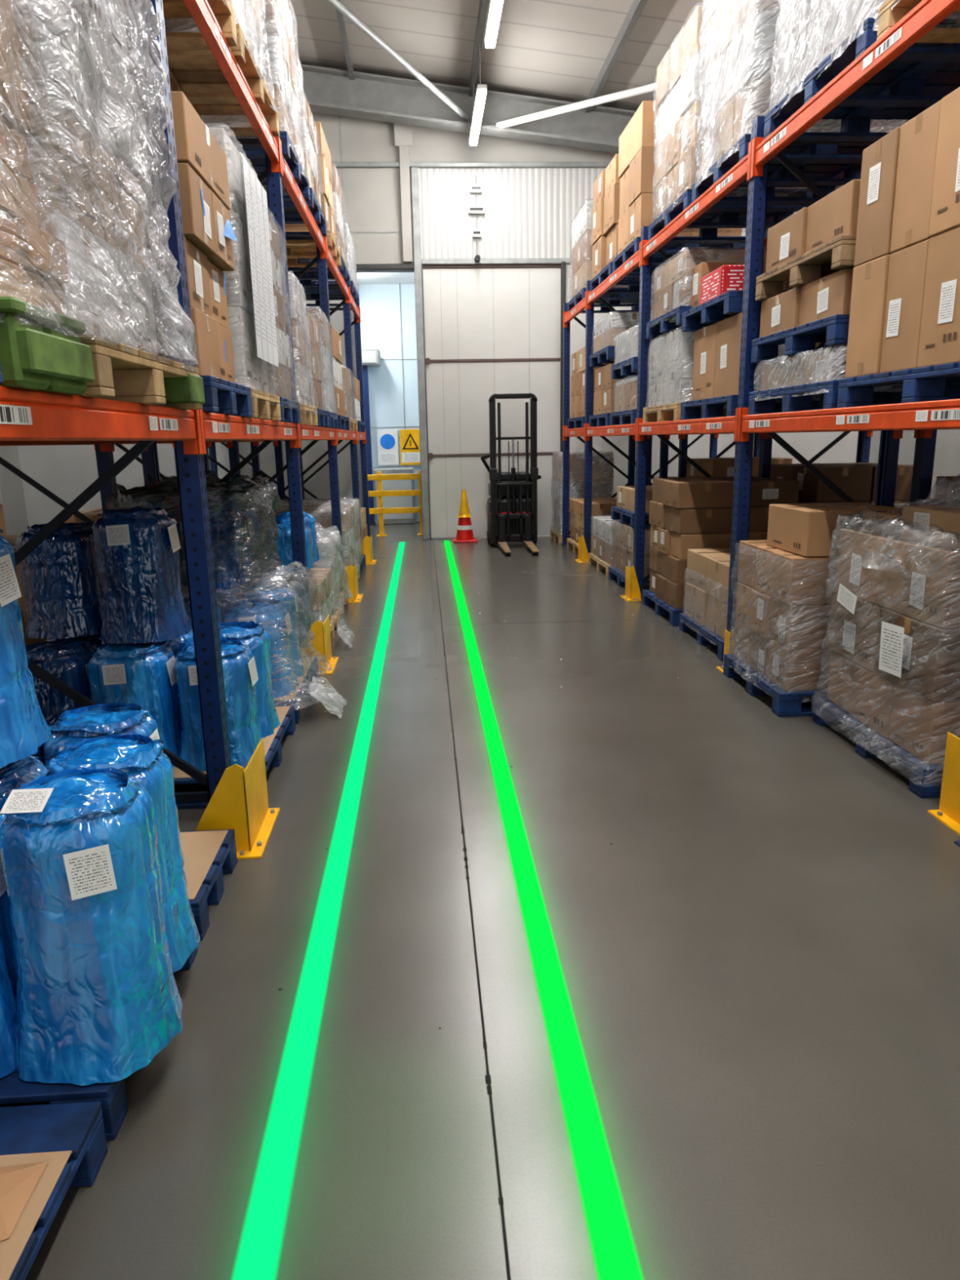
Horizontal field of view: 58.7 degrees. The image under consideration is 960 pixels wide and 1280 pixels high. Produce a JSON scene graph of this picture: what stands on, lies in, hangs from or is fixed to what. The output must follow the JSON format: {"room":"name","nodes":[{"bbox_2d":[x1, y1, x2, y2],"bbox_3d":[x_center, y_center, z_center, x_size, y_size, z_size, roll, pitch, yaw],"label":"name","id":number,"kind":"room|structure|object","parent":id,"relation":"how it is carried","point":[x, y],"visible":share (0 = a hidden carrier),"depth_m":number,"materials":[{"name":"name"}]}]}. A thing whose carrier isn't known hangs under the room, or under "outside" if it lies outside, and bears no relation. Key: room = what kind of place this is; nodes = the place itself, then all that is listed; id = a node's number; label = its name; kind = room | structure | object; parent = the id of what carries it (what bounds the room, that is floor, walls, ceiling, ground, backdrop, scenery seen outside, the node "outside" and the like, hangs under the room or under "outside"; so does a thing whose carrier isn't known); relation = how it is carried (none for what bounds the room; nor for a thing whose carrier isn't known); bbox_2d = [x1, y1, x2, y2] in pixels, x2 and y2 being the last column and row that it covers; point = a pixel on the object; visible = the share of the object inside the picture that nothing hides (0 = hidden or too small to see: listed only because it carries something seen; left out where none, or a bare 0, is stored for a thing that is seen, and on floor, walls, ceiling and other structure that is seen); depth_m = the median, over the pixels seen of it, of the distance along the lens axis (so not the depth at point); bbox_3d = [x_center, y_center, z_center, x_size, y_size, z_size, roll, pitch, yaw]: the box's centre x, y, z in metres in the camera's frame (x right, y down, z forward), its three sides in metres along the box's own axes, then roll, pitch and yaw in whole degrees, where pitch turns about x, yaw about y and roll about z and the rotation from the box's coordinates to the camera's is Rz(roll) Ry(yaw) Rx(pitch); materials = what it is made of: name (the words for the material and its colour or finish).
{"room":"warehouse aisle","nodes":[
{"label":"warehouse aisle","id":0,"kind":"room"},
{"bbox_2d":[0,445,28,535],"bbox_3d":[-6.947,-3.086,4.318,0.150,7.560,18.700,-2,13,-3],"label":"wall","id":1,"kind":"structure","parent":0,"point":[14,508],"depth_m":13.49,"materials":[{"name":"white paint"}]},
{"bbox_2d":[356,272,414,284],"bbox_3d":[-2.309,-6.589,15.016,3.600,0.100,3.080,-2,13,-3],"label":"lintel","id":2,"kind":"structure","parent":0,"point":[362,277],"depth_m":15.99,"materials":[{"name":"white paint"}]},
{"bbox_2d":[357,283,420,522],"bbox_3d":[-2.375,-4.727,17.149,4.000,4.700,0.215,-2,13,-3],"label":"wall","id":3,"kind":"structure","parent":0,"point":[388,325],"depth_m":16.91,"materials":[{"name":"metal"}]},
{"bbox_2d":[376,429,420,465],"bbox_3d":[-1.631,-3.891,17.248,0.880,0.700,0.060,-2,13,-3],"label":"safety sign","id":4,"kind":"object","parent":3,"relation":"attached to","point":[387,440],"visible":0.92,"depth_m":17.23,"materials":[{"name":"white paint"}]},
{"bbox_2d":[17,111,858,527],"bbox_3d":[-0.491,-5.425,13.723,14.000,7.560,0.200,-2,13,-3],"label":"wall","id":5,"kind":"structure","parent":0,"point":[530,212],"depth_m":13.40,"materials":[{"name":"white metal"}]},
{"bbox_2d":[394,123,412,262],"bbox_3d":[-1.157,-7.096,13.132,0.270,2.390,0.100,-2,13,-3],"label":"wall column","id":6,"kind":"structure","parent":5,"relation":"attached to","point":[402,133],"depth_m":13.11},
{"bbox_2d":[350,257,572,507],"bbox_3d":[-0.001,-3.902,14.092,4.080,4.410,0.280,-2,13,-3],"label":"trim","id":7,"kind":"structure","parent":5,"relation":"attached to","point":[361,268],"depth_m":13.51,"materials":[{"name":"metal"}]},
{"bbox_2d":[331,161,609,168],"bbox_3d":[-0.518,-7.317,13.144,13.980,0.070,0.060,-2,13,-3],"label":"trim","id":8,"kind":"structure","parent":5,"relation":"attached to","point":[338,164],"depth_m":13.15,"materials":[{"name":"metal"}]},
{"bbox_2d":[467,175,484,262],"bbox_3d":[-0.052,-6.567,13.310,0.260,1.244,0.140,-2,13,-3],"label":"sensor","id":9,"kind":"object","parent":5,"relation":"attached to","point":[475,188],"visible":1,"depth_m":13.28,"materials":[{"name":"white paint"}]},
{"bbox_2d":[410,167,565,539],"bbox_3d":[0.181,-4.557,13.956,2.410,5.740,0.270,-2,13,-3],"label":"trim","id":10,"kind":"structure","parent":5,"relation":"attached to","point":[418,267],"depth_m":13.76,"materials":[{"name":"metal"}]},
{"bbox_2d":[422,263,560,537],"bbox_3d":[0.227,-3.876,14.072,2.228,4.340,0.120,-2,13,-3],"label":"door","id":11,"kind":"structure","parent":5,"relation":"in","point":[490,330],"depth_m":13.95,"materials":[{"name":"white metal"}]},
{"bbox_2d":[300,63,635,153],"bbox_3d":[-0.496,-7.797,12.498,13.960,2.180,0.300,-2,13,-3],"label":"rafter","id":12,"kind":"object","parent":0,"point":[328,91],"depth_m":12.48,"materials":[{"name":"grey metal"}]},
{"bbox_2d":[0,521,959,1279],"bbox_3d":[0.073,-0.015,7.207,14.000,0.001,22.000,-2,13,-3],"label":"floor","id":13,"kind":"structure","parent":0,"point":[760,963],"depth_m":2.62,"materials":[{"name":"concrete"}]},
{"bbox_2d":[1,534,47,644],"bbox_3d":[-3.117,-0.114,5.606,1.050,1.044,1.150,-2,13,-3],"label":"wooden pallet","id":14,"kind":"object","parent":13,"relation":"on","point":[11,539],"visible":0.02,"depth_m":5.08,"materials":[{"name":"blue paint"}]},
{"bbox_2d":[0,1101,107,1279],"bbox_3d":[-1.419,1.259,1.507,1.125,0.190,0.980,-2,13,-3],"label":"wooden pallet","id":15,"kind":"object","parent":13,"relation":"on","point":[46,1150],"visible":1,"depth_m":1.84,"materials":[{"name":"blue paint"}]},
{"bbox_2d":[0,528,200,1140],"bbox_3d":[-1.429,0.440,2.247,1.264,1.446,0.874,-2,13,-3],"label":"wooden pallet","id":16,"kind":"object","parent":13,"relation":"on","point":[97,922],"visible":0.99,"depth_m":2.05,"materials":[{"name":"blue paint"}]},
{"bbox_2d":[35,702,237,940],"bbox_3d":[-1.529,0.352,2.986,1.120,1.280,0.560,-2,13,-3],"label":"wooden pallet","id":17,"kind":"object","parent":13,"relation":"on","point":[208,855],"visible":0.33,"depth_m":3.01,"materials":[{"name":"blue paint"}]},
{"bbox_2d":[0,441,277,524],"bbox_3d":[-3.165,-1.478,5.566,1.140,3.720,16.040,-2,13,-3],"label":"rack","id":18,"kind":"object","parent":13,"relation":"on","point":[104,451],"visible":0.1,"depth_m":6.14,"materials":[{"name":"metal"}]},
{"bbox_2d":[15,506,295,808],"bbox_3d":[-1.656,0.007,4.296,1.196,1.356,1.080,-2,13,-3],"label":"wooden pallet","id":19,"kind":"object","parent":13,"relation":"on","point":[105,596],"visible":0.75,"depth_m":3.99,"materials":[{"name":"blue paint"}]},
{"bbox_2d":[0,0,370,802],"bbox_3d":[-1.838,-1.522,5.644,1.140,3.720,16.040,-2,13,-3],"label":"rack","id":20,"kind":"object","parent":13,"relation":"on","point":[27,416],"visible":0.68,"depth_m":3.62,"materials":[{"name":"orange metal"}]},
{"bbox_2d":[0,0,204,409],"bbox_3d":[-1.598,-1.468,2.332,1.285,1.586,1.532,-2,13,-3],"label":"wooden pallet","id":21,"kind":"object","parent":20,"relation":"on","point":[80,282],"visible":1,"depth_m":2.34,"materials":[{"name":"brown wood"}]},
{"bbox_2d":[123,0,237,46],"bbox_3d":[-1.748,-3.492,3.515,1.150,1.389,1.196,-2,13,-3],"label":"wooden pallet","id":22,"kind":"object","parent":20,"relation":"on","point":[176,14],"visible":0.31,"depth_m":4.16,"materials":[{"name":"brown wood"}]},
{"bbox_2d":[134,91,253,417],"bbox_3d":[-1.695,-1.608,3.771,1.130,1.203,0.840,-2,13,-3],"label":"wooden pallet","id":23,"kind":"object","parent":20,"relation":"on","point":[202,162],"visible":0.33,"depth_m":3.65,"materials":[{"name":"blue paint"}]},
{"bbox_2d":[127,0,279,136],"bbox_3d":[-1.828,-3.708,4.772,1.163,1.235,1.253,-2,13,-3],"label":"wooden pallet","id":24,"kind":"object","parent":20,"relation":"on","point":[193,71],"visible":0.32,"depth_m":4.90,"materials":[{"name":"brown wood"}]},
{"bbox_2d":[208,123,281,421],"bbox_3d":[-1.753,-1.912,4.621,1.146,1.405,0.853,-2,13,-3],"label":"wooden pallet","id":25,"kind":"object","parent":20,"relation":"on","point":[247,288],"visible":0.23,"depth_m":4.47,"materials":[{"name":"brown wood"}]},
{"bbox_2d":[204,0,310,201],"bbox_3d":[-1.928,-4.127,6.263,1.152,1.369,1.239,-2,13,-3],"label":"wooden pallet","id":26,"kind":"object","parent":20,"relation":"on","point":[286,68],"visible":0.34,"depth_m":6.16,"materials":[{"name":"blue paint"}]},
{"bbox_2d":[262,200,300,423],"bbox_3d":[-1.811,-2.055,5.471,1.136,1.297,0.810,-2,13,-3],"label":"wooden pallet","id":27,"kind":"object","parent":20,"relation":"on","point":[290,409],"visible":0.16,"depth_m":5.57,"materials":[{"name":"blue paint"}]},
{"bbox_2d":[261,93,326,236],"bbox_3d":[-2.012,-4.227,7.574,1.132,0.966,1.106,-2,13,-3],"label":"wooden pallet","id":28,"kind":"object","parent":20,"relation":"on","point":[291,215],"visible":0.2,"depth_m":7.65,"materials":[{"name":"blue paint"}]},
{"bbox_2d":[288,271,318,426],"bbox_3d":[-1.885,-2.194,6.514,1.146,1.092,0.824,-2,13,-3],"label":"wooden pallet","id":29,"kind":"object","parent":20,"relation":"on","point":[308,413],"visible":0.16,"depth_m":6.38,"materials":[{"name":"brown wood"}]},
{"bbox_2d":[284,121,341,267],"bbox_3d":[-2.110,-4.656,9.009,1.120,1.146,1.100,-2,13,-3],"label":"wooden pallet","id":30,"kind":"object","parent":20,"relation":"on","point":[295,249],"visible":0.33,"depth_m":8.87,"materials":[{"name":"brown wood"}]},
{"bbox_2d":[303,313,328,427],"bbox_3d":[-1.939,-2.317,7.377,1.124,0.936,0.802,-2,13,-3],"label":"wooden pallet","id":31,"kind":"object","parent":20,"relation":"on","point":[315,357],"visible":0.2,"depth_m":7.38,"materials":[{"name":"blue paint"}]},
{"bbox_2d":[287,163,351,287],"bbox_3d":[-2.192,-4.956,10.243,1.132,1.166,1.165,-2,13,-3],"label":"wooden pallet","id":32,"kind":"object","parent":20,"relation":"on","point":[306,279],"visible":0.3,"depth_m":10.17,"materials":[{"name":"blue paint"}]},
{"bbox_2d":[303,307,337,428],"bbox_3d":[-1.996,-2.590,8.205,1.150,1.089,0.811,-2,13,-3],"label":"wooden pallet","id":33,"kind":"object","parent":20,"relation":"on","point":[325,335],"visible":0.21,"depth_m":8.10,"materials":[{"name":"blue paint"}]},
{"bbox_2d":[298,222,359,306],"bbox_3d":[-2.294,-5.179,11.809,1.133,0.887,1.211,-2,13,-3],"label":"wooden pallet","id":34,"kind":"object","parent":20,"relation":"on","point":[310,294],"visible":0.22,"depth_m":11.73,"materials":[{"name":"blue paint"}]},
{"bbox_2d":[330,324,349,430],"bbox_3d":[-2.075,-2.851,9.414,1.120,1.046,1.140,-2,13,-3],"label":"wooden pallet","id":35,"kind":"object","parent":20,"relation":"on","point":[343,421],"visible":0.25,"depth_m":9.41,"materials":[{"name":"blue paint"}]},
{"bbox_2d":[341,364,357,431],"bbox_3d":[-2.156,-3.014,10.679,1.128,0.786,1.213,-2,13,-3],"label":"wooden pallet","id":36,"kind":"object","parent":20,"relation":"on","point":[347,381],"visible":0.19,"depth_m":10.54,"materials":[{"name":"brown wood"}]},
{"bbox_2d":[104,470,331,724],"bbox_3d":[-1.683,-0.337,5.425,1.346,1.508,1.256,-2,13,-3],"label":"wooden pallet","id":37,"kind":"object","parent":13,"relation":"on","point":[243,526],"visible":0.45,"depth_m":5.12,"materials":[{"name":"blue paint"}]},
{"bbox_2d":[195,737,279,859],"bbox_3d":[-1.051,0.647,3.638,0.290,0.390,0.470,-2,13,-3],"label":"guard","id":38,"kind":"object","parent":13,"relation":"on","point":[239,802],"visible":0.8,"depth_m":3.48,"materials":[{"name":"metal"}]},
{"bbox_2d":[238,559,339,640],"bbox_3d":[-1.805,-0.305,7.162,1.178,0.653,1.121,-2,13,-3],"label":"wooden pallet","id":39,"kind":"object","parent":13,"relation":"on","point":[322,602],"visible":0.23,"depth_m":7.04,"materials":[{"name":"brown wood"}]},
{"bbox_2d":[273,511,319,572],"bbox_3d":[-1.744,-0.860,6.942,0.790,0.517,0.766,-2,13,-3],"label":"rolls","id":40,"kind":"object","parent":39,"relation":"on","point":[284,542],"visible":0.37,"depth_m":6.70,"materials":[{"name":"blue plastic"}]},
{"bbox_2d":[275,503,359,578],"bbox_3d":[-2.017,-1.086,9.876,1.176,0.937,1.103,-2,13,-3],"label":"wooden pallet","id":41,"kind":"object","parent":13,"relation":"on","point":[322,514],"visible":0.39,"depth_m":9.48,"materials":[{"name":"brown wood"}]},
{"bbox_2d":[231,542,404,1279],"bbox_3d":[-0.836,-0.045,7.396,0.600,0.001,13.900,-2,13,-3],"label":"floor line","id":42,"kind":"object","parent":13,"relation":"on","point":[260,1243],"visible":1,"depth_m":2.40,"materials":[{"name":"green paint"}]},
{"bbox_2d":[299,614,338,674],"bbox_3d":[-1.234,0.009,6.358,0.290,0.390,0.470,-2,13,-3],"label":"guard","id":43,"kind":"object","parent":13,"relation":"on","point":[322,642],"visible":0.74,"depth_m":6.19,"materials":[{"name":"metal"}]},
{"bbox_2d":[279,497,365,576],"bbox_3d":[-2.090,-1.345,10.970,1.129,0.941,1.010,-2,13,-3],"label":"wooden pallet","id":44,"kind":"object","parent":13,"relation":"on","point":[355,502],"visible":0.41,"depth_m":10.89,"materials":[{"name":"blue paint"}]},
{"bbox_2d":[306,675,346,718],"bbox_3d":[-0.948,0.341,5.317,0.208,0.204,0.432,-2,13,-3],"label":"scrap","id":45,"kind":"object","parent":13,"relation":"on","point":[331,701],"visible":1,"depth_m":5.22,"materials":[{"name":"grey"}]},
{"bbox_2d":[312,523,352,621],"bbox_3d":[-1.902,-0.696,8.266,1.243,0.913,1.119,-2,13,-3],"label":"wooden pallet","id":46,"kind":"object","parent":13,"relation":"on","point":[329,544],"visible":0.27,"depth_m":8.03,"materials":[{"name":"brown wood"}]},
{"bbox_2d":[361,348,380,524],"bbox_3d":[-2.148,-3.973,16.875,0.470,3.350,0.520,-2,13,-3],"label":"upright","id":47,"kind":"object","parent":13,"relation":"on","point":[371,357],"visible":0.69,"depth_m":16.59,"materials":[{"name":"metal"}]},
{"bbox_2d":[373,467,415,524],"bbox_3d":[-1.720,-2.913,17.246,0.800,1.100,0.500,-2,13,-3],"label":"base cabinet","id":48,"kind":"object","parent":13,"relation":"on","point":[387,485],"visible":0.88,"depth_m":17.02,"materials":[{"name":"metal"}]},
{"bbox_2d":[367,470,422,536],"bbox_3d":[-1.750,-2.395,15.008,1.620,1.120,0.180,-2,13,-3],"label":"guard rail","id":49,"kind":"object","parent":13,"relation":"on","point":[379,477],"visible":0.6,"depth_m":14.93,"materials":[{"name":"yellow metal"}]},
{"bbox_2d":[452,489,477,542],"bbox_3d":[-0.253,-2.034,13.968,0.400,0.840,0.400,-2,13,-3],"label":"traffic cone","id":50,"kind":"object","parent":13,"relation":"on","point":[464,534],"visible":1,"depth_m":13.90,"materials":[{"name":"red plastic"}]},
{"bbox_2d":[480,392,541,555],"bbox_3d":[0.506,-2.512,12.774,0.929,2.290,1.800,-2,13,-3],"label":"forklift stacker","id":51,"kind":"object","parent":13,"relation":"on","point":[512,505],"visible":1,"depth_m":12.99,"materials":[{"name":"black metal"}]},
{"bbox_2d":[444,540,643,1279],"bbox_3d":[-0.104,-0.070,7.439,0.600,0.001,13.900,-2,13,-3],"label":"floor marking line","id":52,"kind":"object","parent":13,"relation":"on","point":[615,1258],"visible":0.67,"depth_m":2.39,"materials":[{"name":"green paint"}]},
{"bbox_2d":[550,450,613,543],"bbox_3d":[1.652,-2.341,13.819,0.917,1.435,0.918,-2,13,-3],"label":"wooden pallet","id":53,"kind":"object","parent":13,"relation":"on","point":[602,474],"visible":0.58,"depth_m":13.38,"materials":[{"name":"brown wood"}]},
{"bbox_2d":[566,497,617,552],"bbox_3d":[1.907,-1.657,12.400,1.100,0.746,1.200,-2,13,-3],"label":"wooden pallet","id":54,"kind":"object","parent":13,"relation":"on","point":[601,507],"visible":0.36,"depth_m":12.25,"materials":[{"name":"brown wood"}]},
{"bbox_2d":[588,515,648,577],"bbox_3d":[2.022,-1.219,10.710,1.108,0.664,1.216,-2,13,-3],"label":"wooden pallet","id":55,"kind":"object","parent":13,"relation":"on","point":[602,553],"visible":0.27,"depth_m":10.62,"materials":[{"name":"brown wood"}]},
{"bbox_2d":[608,518,650,586],"bbox_3d":[2.097,-0.980,9.560,1.110,0.724,1.069,-2,13,-3],"label":"wooden pallet","id":56,"kind":"object","parent":13,"relation":"on","point":[624,535],"visible":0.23,"depth_m":9.49,"materials":[{"name":"blue paint"}]},
{"bbox_2d":[610,484,652,527],"bbox_3d":[2.107,-1.500,9.439,1.100,0.383,1.050,-2,13,-3],"label":"wooden pallet","id":57,"kind":"object","parent":56,"relation":"on","point":[624,510],"visible":0.31,"depth_m":9.37,"materials":[{"name":"blue paint"}]},
{"bbox_2d":[620,564,642,601],"bbox_3d":[1.563,-0.606,8.809,0.160,0.360,0.290,-2,13,-3],"label":"guard","id":58,"kind":"object","parent":13,"relation":"on","point":[633,593],"visible":1,"depth_m":8.74,"materials":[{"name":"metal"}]},
{"bbox_2d":[678,547,730,661],"bbox_3d":[2.304,-0.328,6.821,1.119,0.704,1.113,-2,13,-3],"label":"wooden pallet","id":59,"kind":"object","parent":13,"relation":"on","point":[707,585],"visible":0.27,"depth_m":6.77,"materials":[{"name":"blue paint"}]},
{"bbox_2d":[641,475,799,626],"bbox_3d":[2.197,-0.865,7.932,1.100,1.245,1.080,-2,13,-3],"label":"wooden pallet","id":60,"kind":"object","parent":13,"relation":"on","point":[689,513],"visible":0.4,"depth_m":7.42,"materials":[{"name":"blue paint"}]},
{"bbox_2d":[561,0,959,846],"bbox_3d":[2.235,-1.745,6.637,1.140,3.550,13.140,-2,13,-3],"label":"rack","id":61,"kind":"object","parent":13,"relation":"on","point":[891,420],"visible":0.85,"depth_m":5.77,"materials":[{"name":"orange metal"}]},
{"bbox_2d":[567,346,614,428],"bbox_3d":[1.873,-3.510,11.937,1.100,1.046,1.250,-2,13,-3],"label":"wooden pallet","id":62,"kind":"object","parent":61,"relation":"on","point":[578,358],"visible":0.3,"depth_m":11.86,"materials":[{"name":"blue paint"}]},
{"bbox_2d":[567,199,654,313],"bbox_3d":[1.837,-5.195,11.593,1.105,1.246,1.254,-2,13,-3],"label":"wooden pallet","id":63,"kind":"object","parent":61,"relation":"on","point":[582,247],"visible":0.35,"depth_m":11.43,"materials":[{"name":"blue paint"}]},
{"bbox_2d":[589,363,637,426],"bbox_3d":[1.982,-2.974,10.398,1.100,0.706,1.100,-2,13,-3],"label":"wooden pallet","id":64,"kind":"object","parent":61,"relation":"on","point":[603,394],"visible":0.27,"depth_m":10.29,"materials":[{"name":"blue paint"}]},
{"bbox_2d":[590,311,653,367],"bbox_3d":[1.968,-3.619,10.243,1.105,0.551,1.104,-2,13,-3],"label":"wooden pallet","id":65,"kind":"object","parent":64,"relation":"on","point":[606,330],"visible":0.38,"depth_m":9.82,"materials":[{"name":"blue paint"}]},
{"bbox_2d":[590,154,655,293],"bbox_3d":[1.947,-4.813,9.964,1.100,1.244,1.200,-2,13,-3],"label":"wooden pallet","id":66,"kind":"object","parent":61,"relation":"on","point":[606,211],"visible":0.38,"depth_m":9.91,"materials":[{"name":"blue paint"}]},
{"bbox_2d":[609,375,648,425],"bbox_3d":[2.065,-2.602,9.206,1.101,0.525,1.110,-2,13,-3],"label":"wooden pallet","id":67,"kind":"object","parent":61,"relation":"on","point":[625,397],"visible":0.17,"depth_m":9.17,"materials":[{"name":"blue paint"}]},
{"bbox_2d":[610,324,681,378],"bbox_3d":[2.056,-3.079,9.089,1.118,0.487,1.081,-2,13,-3],"label":"wooden pallet","id":68,"kind":"object","parent":67,"relation":"on","point":[626,344],"visible":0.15,"depth_m":9.02,"materials":[{"name":"blue paint"}]},
{"bbox_2d":[612,100,745,273],"bbox_3d":[2.028,-4.576,8.738,1.100,1.344,1.100,-2,13,-3],"label":"wooden pallet","id":69,"kind":"object","parent":61,"relation":"on","point":[637,164],"visible":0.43,"depth_m":8.38,"materials":[{"name":"blue paint"}]},
{"bbox_2d":[642,325,726,422],"bbox_3d":[2.164,-2.383,7.694,1.119,0.790,1.166,-2,13,-3],"label":"wooden pallet","id":70,"kind":"object","parent":61,"relation":"on","point":[671,359],"visible":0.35,"depth_m":7.47,"materials":[{"name":"brown wood"}]},
{"bbox_2d":[645,246,766,338],"bbox_3d":[2.149,-3.050,7.520,1.119,0.628,1.094,-2,13,-3],"label":"wooden pallet","id":71,"kind":"object","parent":70,"relation":"on","point":[679,268],"visible":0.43,"depth_m":7.19,"materials":[{"name":"blue paint"}]},
{"bbox_2d":[648,3,813,242],"bbox_3d":[2.129,-4.276,7.186,1.126,1.468,1.239,-2,13,-3],"label":"wooden pallet","id":72,"kind":"object","parent":61,"relation":"on","point":[678,103],"visible":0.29,"depth_m":7.10,"materials":[{"name":"blue paint"}]},
{"bbox_2d":[680,312,823,420],"bbox_3d":[2.246,-2.046,6.464,1.100,0.695,1.200,-2,13,-3],"label":"wooden pallet","id":73,"kind":"object","parent":61,"relation":"on","point":[717,346],"visible":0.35,"depth_m":6.39,"materials":[{"name":"blue paint"}]},
{"bbox_2d":[668,250,800,332],"bbox_3d":[2.205,-2.738,6.762,1.100,0.505,1.800,-2,13,-3],"label":"wooden pallet","id":74,"kind":"object","parent":73,"relation":"on","point":[717,288],"visible":0.32,"depth_m":6.39,"materials":[{"name":"blue paint"}]},
{"bbox_2d":[691,0,905,204],"bbox_3d":[2.206,-4.061,5.930,1.130,1.623,1.152,-2,13,-3],"label":"wooden pallet","id":75,"kind":"object","parent":61,"relation":"on","point":[737,47],"visible":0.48,"depth_m":5.86,"materials":[{"name":"blue paint"}]},
{"bbox_2d":[747,343,902,414],"bbox_3d":[2.345,-1.540,5.033,1.111,0.362,1.194,-2,13,-3],"label":"wooden pallet","id":76,"kind":"object","parent":61,"relation":"on","point":[800,380],"visible":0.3,"depth_m":4.98,"materials":[{"name":"blue paint"}]},
{"bbox_2d":[751,267,853,363],"bbox_3d":[2.340,-1.866,4.969,1.100,0.376,1.160,-2,13,-3],"label":"wooden pallet","id":77,"kind":"object","parent":76,"relation":"on","point":[817,311],"visible":0.51,"depth_m":4.89,"materials":[{"name":"blue paint"}]},
{"bbox_2d":[755,178,860,301],"bbox_3d":[2.334,-2.249,4.868,1.100,0.414,1.140,-2,13,-3],"label":"wooden pallet","id":78,"kind":"object","parent":77,"relation":"on","point":[817,241],"visible":0.41,"depth_m":4.77,"materials":[{"name":"brown wood"}]},
{"bbox_2d":[763,0,959,141],"bbox_3d":[2.313,-3.633,4.489,1.148,1.446,1.287,-2,13,-3],"label":"wooden pallet","id":79,"kind":"object","parent":61,"relation":"on","point":[817,40],"visible":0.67,"depth_m":4.63,"materials":[{"name":"blue paint"}]},
{"bbox_2d":[836,87,959,408],"bbox_3d":[2.425,-1.652,3.666,1.100,1.205,1.320,-2,13,-3],"label":"wooden pallet","id":80,"kind":"object","parent":61,"relation":"on","point":[904,320],"visible":0.97,"depth_m":3.77,"materials":[{"name":"blue paint"}]},
{"bbox_2d":[876,0,959,43],"bbox_3d":[2.395,-3.307,3.232,1.112,1.386,1.186,-2,13,-3],"label":"wooden pallet","id":81,"kind":"object","parent":61,"relation":"on","point":[891,11],"visible":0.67,"depth_m":3.84,"materials":[{"name":"brown wood"}]},
{"bbox_2d":[645,428,959,506],"bbox_3d":[3.502,-1.787,6.712,1.140,3.550,13.140,-2,13,-3],"label":"rack","id":82,"kind":"object","parent":13,"relation":"on","point":[926,439],"visible":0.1,"depth_m":8.58,"materials":[{"name":"metal"}]},
{"bbox_2d":[723,502,902,716],"bbox_3d":[2.273,-0.257,5.430,1.126,1.206,0.981,-2,13,-3],"label":"wooden pallet","id":83,"kind":"object","parent":13,"relation":"on","point":[782,616],"visible":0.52,"depth_m":5.07,"materials":[{"name":"blue paint"}]},
{"bbox_2d":[811,475,959,798],"bbox_3d":[2.523,-0.119,4.317,1.222,1.439,1.224,-2,13,-3],"label":"wooden pallet","id":84,"kind":"object","parent":13,"relation":"on","point":[894,635],"visible":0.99,"depth_m":4.11,"materials":[{"name":"blue paint"}]},
{"bbox_2d":[927,732,959,835],"bbox_3d":[2.083,0.609,3.504,0.190,0.410,0.460,-2,13,-3],"label":"guard","id":85,"kind":"object","parent":13,"relation":"on","point":[948,813],"visible":1,"depth_m":3.67,"materials":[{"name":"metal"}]},
{"bbox_2d":[335,0,647,112],"bbox_3d":[-0.409,-6.114,3.943,12.070,1.595,18.300,-2,13,-3],"label":"rafter","id":86,"kind":"structure","parent":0,"point":[637,7],"depth_m":10.81,"materials":[{"name":"grey metal"}]},
{"bbox_2d":[469,43,487,145],"bbox_3d":[-0.041,-7.357,11.499,0.120,0.684,1.960,-2,13,-3],"label":"strip light","id":87,"kind":"object","parent":86,"relation":"hanging from","point":[481,92],"visible":1,"depth_m":11.25,"materials":[{"name":"white paint"}]},
{"bbox_2d":[470,90,485,145],"bbox_3d":[-0.035,-7.048,11.572,0.100,0.050,1.900,-2,13,-3],"label":"diffuser","id":88,"kind":"object","parent":87,"relation":"attached to","point":[480,97],"depth_m":11.39,"materials":[{"name":"white plastic"}]},
{"bbox_2d":[484,0,502,48],"bbox_3d":[0.167,-6.628,8.390,0.120,0.684,1.960,-2,13,-3],"label":"strip light","id":89,"kind":"object","parent":86,"relation":"hanging from","point":[495,6],"visible":1,"depth_m":8.84,"materials":[{"name":"white paint"}]},
{"bbox_2d":[326,0,656,128],"bbox_3d":[0.101,-7.175,10.348,5.365,0.684,4.402,-2,13,-3],"label":"brace","id":90,"kind":"structure","parent":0,"point":[336,4],"depth_m":11.28,"materials":[{"name":"white metal"}]},
{"bbox_2d":[287,0,903,124],"bbox_3d":[0.063,-6.205,3.953,14.000,1.780,18.500,-2,13,-3],"label":"ceiling","id":91,"kind":"structure","parent":0,"point":[557,50],"depth_m":11.09,"materials":[{"name":"grey metal"}]},
{"bbox_2d":[686,457,792,478],"bbox_3d":[3.229,-1.618,10.825,1.070,1.345,1.150,-2,13,-3],"label":"cardboard box","id":92,"kind":"object","parent":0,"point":[715,467],"visible":0.06,"depth_m":10.18,"materials":[{"name":"brown cardboard"}]},
{"bbox_2d":[770,462,913,503],"bbox_3d":[3.411,-0.980,8.104,1.070,1.344,1.150,-2,13,-3],"label":"cardboard box","id":93,"kind":"object","parent":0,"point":[858,481],"visible":0.1,"depth_m":7.49,"materials":[{"name":"brown cardboard"}]},
{"bbox_2d":[868,429,959,502],"bbox_3d":[7.186,-2.732,5.348,0.150,5.880,18.700,-2,13,-3],"label":"wall","id":94,"kind":"structure","parent":0,"point":[947,451],"depth_m":12.47,"materials":[{"name":"white paint"}]},
{"bbox_2d":[933,475,959,505],"bbox_3d":[3.594,-0.343,5.384,1.070,1.346,1.150,-2,13,-3],"label":"plastic wrap","id":95,"kind":"object","parent":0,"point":[950,478],"visible":0.02,"depth_m":5.60,"materials":[{"name":"clear plastic"}]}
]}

